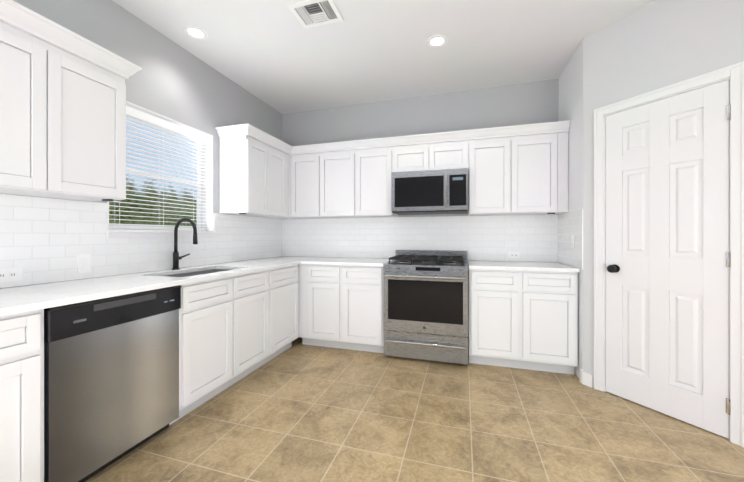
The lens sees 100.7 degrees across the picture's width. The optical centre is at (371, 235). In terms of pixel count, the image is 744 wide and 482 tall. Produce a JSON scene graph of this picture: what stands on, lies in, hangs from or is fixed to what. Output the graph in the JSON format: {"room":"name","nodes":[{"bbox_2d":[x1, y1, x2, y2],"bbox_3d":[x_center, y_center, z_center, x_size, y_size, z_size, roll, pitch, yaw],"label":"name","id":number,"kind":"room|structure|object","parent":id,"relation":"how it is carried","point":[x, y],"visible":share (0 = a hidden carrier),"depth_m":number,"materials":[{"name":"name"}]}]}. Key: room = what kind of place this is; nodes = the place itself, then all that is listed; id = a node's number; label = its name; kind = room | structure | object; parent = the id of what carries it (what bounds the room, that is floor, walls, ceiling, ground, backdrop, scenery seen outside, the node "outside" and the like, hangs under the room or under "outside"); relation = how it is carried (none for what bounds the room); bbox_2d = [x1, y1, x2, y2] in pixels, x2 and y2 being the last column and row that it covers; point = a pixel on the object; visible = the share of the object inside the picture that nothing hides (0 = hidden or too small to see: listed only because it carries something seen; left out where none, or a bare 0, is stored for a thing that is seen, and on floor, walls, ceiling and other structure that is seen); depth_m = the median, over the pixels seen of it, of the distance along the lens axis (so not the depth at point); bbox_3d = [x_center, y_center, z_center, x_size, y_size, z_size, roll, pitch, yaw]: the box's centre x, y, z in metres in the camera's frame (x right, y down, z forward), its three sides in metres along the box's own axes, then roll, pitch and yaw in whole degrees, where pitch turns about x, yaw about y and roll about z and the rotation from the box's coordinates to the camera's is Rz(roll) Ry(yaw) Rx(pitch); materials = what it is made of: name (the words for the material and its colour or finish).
{"room":"kitchen","nodes":[
{"label":"kitchen","id":0,"kind":"room"},
{"bbox_2d":[0,0,281,288],"bbox_3d":[-2.193,-0.202,0.949,0.150,2.805,6.550,0,0,17],"label":"wall","id":1,"kind":"structure","parent":0,"point":[171,79],"depth_m":2.48,"materials":[{"name":"grey paint"}]},
{"bbox_2d":[0,0,141,200],"bbox_3d":[-1.733,-0.632,1.560,0.379,0.825,0.858,0,0,17],"label":"upper cabinet","id":2,"kind":"object","parent":1,"relation":"attached to","point":[62,112],"visible":1,"depth_m":1.56,"materials":[{"name":"white wood"}]},
{"bbox_2d":[0,194,281,287],"bbox_3d":[-1.660,0.026,2.468,0.008,0.488,3.335,0,0,17],"label":"backsplash","id":3,"kind":"structure","parent":1,"relation":"attached to","point":[45,240],"depth_m":1.98,"materials":[{"name":"tile"}]},
{"bbox_2d":[0,267,22,282],"bbox_3d":[-1.907,0.205,1.610,0.007,0.070,0.115,0,0,17],"label":"electrical outlet plate","id":4,"kind":"object","parent":3,"relation":"attached to","point":[10,274],"visible":1,"depth_m":1.62,"materials":[{"name":"white plastic"}]},
{"bbox_2d":[77,254,90,272],"bbox_3d":[-1.808,0.175,1.936,0.010,0.115,0.070,0,0,17],"label":"switch plate","id":5,"kind":"object","parent":3,"relation":"attached to","point":[84,263],"visible":1,"depth_m":1.93,"materials":[{"name":"white plastic"}]},
{"bbox_2d":[105,101,216,237],"bbox_3d":[-1.708,-0.472,2.529,0.178,0.975,0.955,0,0,17],"label":"window unit","id":6,"kind":"structure","parent":1,"relation":"in","point":[207,209],"depth_m":2.70,"materials":[{"name":"white plastic"}]},
{"bbox_2d":[109,106,206,229],"bbox_3d":[-1.728,-0.499,2.535,0.068,0.896,0.883,0,0,17],"label":"window blinds","id":7,"kind":"object","parent":6,"relation":"attached to","point":[138,114],"visible":0.65,"depth_m":2.53,"materials":[{"name":"white plastic"}]},
{"bbox_2d":[215,123,274,216],"bbox_3d":[-1.285,-0.633,3.162,0.327,0.826,0.390,0,0,17],"label":"upper cabinet","id":8,"kind":"object","parent":1,"relation":"attached to","point":[263,174],"depth_m":3.00,"materials":[{"name":"white wood"}]},
{"bbox_2d":[102,199,554,213],"bbox_3d":[0.060,-0.214,2.393,2.910,0.012,2.004,0,0,17],"label":"under-cabinet lights","id":9,"kind":"object","parent":8,"relation":"attached to","point":[106,200],"visible":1,"depth_m":1.84,"materials":[{"name":"grey"}]},
{"bbox_2d":[259,139,286,218],"bbox_3d":[-1.205,-0.633,3.430,0.327,0.826,0.390,0,0,17],"label":"upper cabinet","id":10,"kind":"object","parent":1,"relation":"attached to","point":[280,147],"depth_m":3.48,"materials":[{"name":"white wood"}]},
{"bbox_2d":[112,0,654,113],"bbox_3d":[0.009,-1.634,0.373,4.700,0.060,6.700,0,0,17],"label":"ceiling","id":11,"kind":"structure","parent":0,"point":[276,55],"depth_m":2.57,"materials":[{"name":"paint"}]},
{"bbox_2d":[183,26,207,39],"bbox_3d":[-1.392,-1.602,2.437,0.170,0.006,0.170,0,0,17],"label":"recessed light","id":12,"kind":"object","parent":11,"relation":"in","point":[195,32],"visible":1,"depth_m":2.43,"materials":[{"name":"white plastic"}]},
{"bbox_2d":[287,0,343,28],"bbox_3d":[-0.400,-1.600,2.213,0.320,0.008,0.245,0,0,17],"label":"ceiling vent","id":13,"kind":"object","parent":11,"relation":"in","point":[310,13],"visible":1,"depth_m":2.21,"materials":[{"name":"white plastic"}]},
{"bbox_2d":[427,35,447,47],"bbox_3d":[0.538,-1.602,2.543,0.170,0.006,0.170,0,0,17],"label":"recessed light","id":14,"kind":"object","parent":11,"relation":"in","point":[436,41],"visible":1,"depth_m":2.54,"materials":[{"name":"white plastic"}]},
{"bbox_2d":[85,337,743,481],"bbox_3d":[0.009,1.231,0.375,4.700,0.060,6.700,0,0,17],"label":"floor","id":15,"kind":"structure","parent":0,"point":[298,411],"depth_m":1.88,"materials":[{"name":"tile"}]},
{"bbox_2d":[0,309,43,481],"bbox_3d":[-1.753,0.752,1.095,0.606,0.896,0.616,0,0,17],"label":"base cabinet","id":16,"kind":"object","parent":15,"relation":"on","point":[21,334],"depth_m":1.23,"materials":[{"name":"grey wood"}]},
{"bbox_2d":[0,257,311,315],"bbox_3d":[-1.345,0.287,2.373,0.660,0.030,3.332,0,0,17],"label":"countertop","id":17,"kind":"structure","parent":16,"relation":"on","point":[19,299],"depth_m":1.69,"materials":[{"name":"stone"}]},
{"bbox_2d":[172,218,197,269],"bbox_3d":[-1.479,0.064,2.505,0.241,0.415,0.155,0,0,17],"label":"faucet","id":18,"kind":"object","parent":17,"relation":"on","point":[176,257],"visible":1,"depth_m":2.46,"materials":[{"name":"black metal"}]},
{"bbox_2d":[166,269,227,276],"bbox_3d":[-1.337,0.480,2.412,0.430,0.351,0.730,0,0,17],"label":"sink basin","id":19,"kind":"object","parent":17,"relation":"in","point":[196,273],"visible":0.04,"depth_m":2.60,"materials":[{"name":"silver metal"}]},
{"bbox_2d":[44,285,180,481],"bbox_3d":[-1.544,0.754,1.688,0.574,0.893,0.629,0,0,17],"label":"dishwasher","id":20,"kind":"object","parent":15,"relation":"on","point":[111,380],"visible":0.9,"depth_m":1.52,"materials":[{"name":"grey metal"}]},
{"bbox_2d":[298,264,305,344],"bbox_3d":[-0.942,0.751,3.686,0.687,0.896,0.587,0,0,17],"label":"filler panel","id":21,"kind":"object","parent":15,"relation":"on","point":[301,267],"depth_m":3.33,"materials":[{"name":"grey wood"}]},
{"bbox_2d":[264,256,299,259],"bbox_3d":[-0.961,0.286,3.668,0.360,0.030,0.632,0,0,17],"label":"countertop","id":22,"kind":"structure","parent":21,"relation":"on","point":[282,257],"depth_m":3.68,"materials":[{"name":"stone"}]},
{"bbox_2d":[306,264,341,348],"bbox_3d":[-0.425,0.751,3.522,0.399,0.896,0.606,0,0,17],"label":"base cabinet","id":23,"kind":"object","parent":15,"relation":"on","point":[340,306],"depth_m":3.24,"materials":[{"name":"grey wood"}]},
{"bbox_2d":[342,265,383,352],"bbox_3d":[-0.016,0.751,3.401,0.454,0.896,0.606,0,0,17],"label":"base cabinet","id":24,"kind":"object","parent":15,"relation":"on","point":[362,286],"depth_m":3.12,"materials":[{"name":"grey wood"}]},
{"bbox_2d":[304,257,393,266],"bbox_3d":[-0.222,0.286,3.448,0.882,0.030,0.632,0,0,17],"label":"countertop","id":25,"kind":"structure","parent":24,"relation":"on","point":[315,260],"depth_m":3.25,"materials":[{"name":"stone"}]},
{"bbox_2d":[383,250,467,364],"bbox_3d":[0.570,0.682,3.160,0.792,1.036,0.680,0,0,17],"label":"range","id":26,"kind":"object","parent":15,"relation":"on","point":[425,304],"visible":1,"depth_m":2.90,"materials":[{"name":"silver metal"}]},
{"bbox_2d":[468,267,577,374],"bbox_3d":[1.392,0.751,2.983,0.871,0.897,0.606,0,0,17],"label":"base cabinet","id":27,"kind":"object","parent":15,"relation":"on","point":[528,320],"visible":0.88,"depth_m":2.70,"materials":[{"name":"white wood"}]},
{"bbox_2d":[468,260,579,271],"bbox_3d":[1.386,0.287,2.971,0.874,0.030,0.632,0,0,17],"label":"countertop","id":28,"kind":"structure","parent":27,"relation":"on","point":[486,265],"depth_m":2.76,"materials":[{"name":"stone"}]},
{"bbox_2d":[282,79,558,262],"bbox_3d":[0.941,-0.203,3.514,4.700,2.805,0.150,0,0,17],"label":"wall","id":29,"kind":"structure","parent":0,"point":[520,104],"depth_m":3.52,"materials":[{"name":"grey paint"}]},
{"bbox_2d":[287,147,294,218],"bbox_3d":[-1.049,-0.633,3.852,0.387,0.826,0.327,0,0,17],"label":"upper cabinet","id":30,"kind":"object","parent":29,"relation":"attached to","point":[290,150],"depth_m":3.65,"materials":[{"name":"white wood"}]},
{"bbox_2d":[295,143,322,218],"bbox_3d":[-0.711,-0.633,3.751,0.438,0.826,0.327,0,0,17],"label":"upper cabinet","id":31,"kind":"object","parent":29,"relation":"attached to","point":[308,158],"depth_m":3.59,"materials":[{"name":"white wood"}]},
{"bbox_2d":[323,140,358,217],"bbox_3d":[-0.352,-0.633,3.645,0.551,0.826,0.327,0,0,17],"label":"upper cabinet","id":32,"kind":"object","parent":29,"relation":"attached to","point":[340,160],"depth_m":3.48,"materials":[{"name":"white wood"}]},
{"bbox_2d":[359,137,397,217],"bbox_3d":[0.030,-0.633,3.532,0.486,0.826,0.327,0,0,17],"label":"upper cabinet","id":33,"kind":"object","parent":29,"relation":"attached to","point":[375,155],"depth_m":3.37,"materials":[{"name":"white wood"}]},
{"bbox_2d":[282,214,557,261],"bbox_3d":[0.361,0.026,3.604,3.222,0.488,0.008,0,0,17],"label":"backsplash","id":34,"kind":"structure","parent":29,"relation":"attached to","point":[531,238],"depth_m":3.52,"materials":[{"name":"tile"}]},
{"bbox_2d":[508,252,519,258],"bbox_3d":[1.501,0.205,3.257,0.115,0.070,0.007,0,0,17],"label":"electrical outlet plate","id":35,"kind":"object","parent":34,"relation":"attached to","point":[514,255],"visible":1,"depth_m":3.25,"materials":[{"name":"white plastic"}]},
{"bbox_2d":[391,130,468,171],"bbox_3d":[0.631,-0.856,3.327,0.782,0.379,0.379,0,0,17],"label":"upper cabinet","id":36,"kind":"object","parent":29,"relation":"attached to","point":[436,151],"visible":0.79,"depth_m":3.19,"materials":[{"name":"white wood"}]},
{"bbox_2d":[391,168,467,214],"bbox_3d":[0.620,-0.453,3.292,0.766,0.420,0.452,0,0,17],"label":"microwave","id":37,"kind":"object","parent":36,"relation":"attached to","point":[442,191],"visible":1,"depth_m":3.12,"materials":[{"name":"grey metal"}]},
{"bbox_2d":[468,120,570,215],"bbox_3d":[1.427,-0.633,3.090,0.880,0.825,0.379,0,0,17],"label":"upper cabinet","id":38,"kind":"object","parent":29,"relation":"attached to","point":[518,170],"visible":0.98,"depth_m":2.96,"materials":[{"name":"white wood"}]},
{"bbox_2d":[559,39,582,378],"bbox_3d":[1.868,-0.203,2.808,0.120,2.805,0.676,0,0,17],"label":"wall","id":39,"kind":"structure","parent":0,"point":[571,92],"depth_m":2.65,"materials":[{"name":"grey paint"}]},
{"bbox_2d":[558,209,582,268],"bbox_3d":[1.806,0.026,2.822,0.008,0.488,0.668,0,0,17],"label":"backsplash","id":40,"kind":"structure","parent":39,"relation":"attached to","point":[570,223],"depth_m":2.77,"materials":[{"name":"tile"}]},
{"bbox_2d":[571,235,574,247],"bbox_3d":[1.762,0.050,2.702,0.007,0.115,0.070,0,0,17],"label":"electrical outlet plate","id":41,"kind":"object","parent":40,"relation":"attached to","point":[572,241],"visible":1,"depth_m":2.69,"materials":[{"name":"white plastic"}]},
{"bbox_2d":[583,0,743,387],"bbox_3d":[2.162,-0.202,1.802,0.120,2.805,1.655,0,0,-28],"label":"wall","id":42,"kind":"structure","parent":0,"point":[654,45],"depth_m":2.16,"materials":[{"name":"grey paint"}]},
{"bbox_2d":[582,371,592,387],"bbox_3d":[2.098,1.150,1.780,0.014,0.100,1.635,0,0,-28],"label":"baseboard","id":43,"kind":"structure","parent":42,"relation":"attached to","point":[587,379],"depth_m":2.46,"materials":[{"name":"white wood"}]},
{"bbox_2d":[606,80,730,438],"bbox_3d":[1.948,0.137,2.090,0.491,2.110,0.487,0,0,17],"label":"pantry door","id":44,"kind":"structure","parent":42,"relation":"in","point":[668,259],"depth_m":2.03,"materials":[{"name":"white wood"}]},
{"bbox_2d":[594,61,743,447],"bbox_3d":[1.985,0.105,2.109,0.138,2.190,0.776,0,0,-28],"label":"door frame","id":45,"kind":"structure","parent":42,"relation":"attached to","point":[734,74],"depth_m":1.80,"materials":[{"name":"white wood"}]},
{"label":"outside","id":46,"kind":"structure","parent":0,"visible":0},
{"bbox_2d":[109,119,195,225],"bbox_3d":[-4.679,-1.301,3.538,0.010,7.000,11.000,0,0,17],"label":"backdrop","id":47,"kind":"structure","parent":46,"point":[149,214],"depth_m":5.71,"materials":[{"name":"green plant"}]}
]}

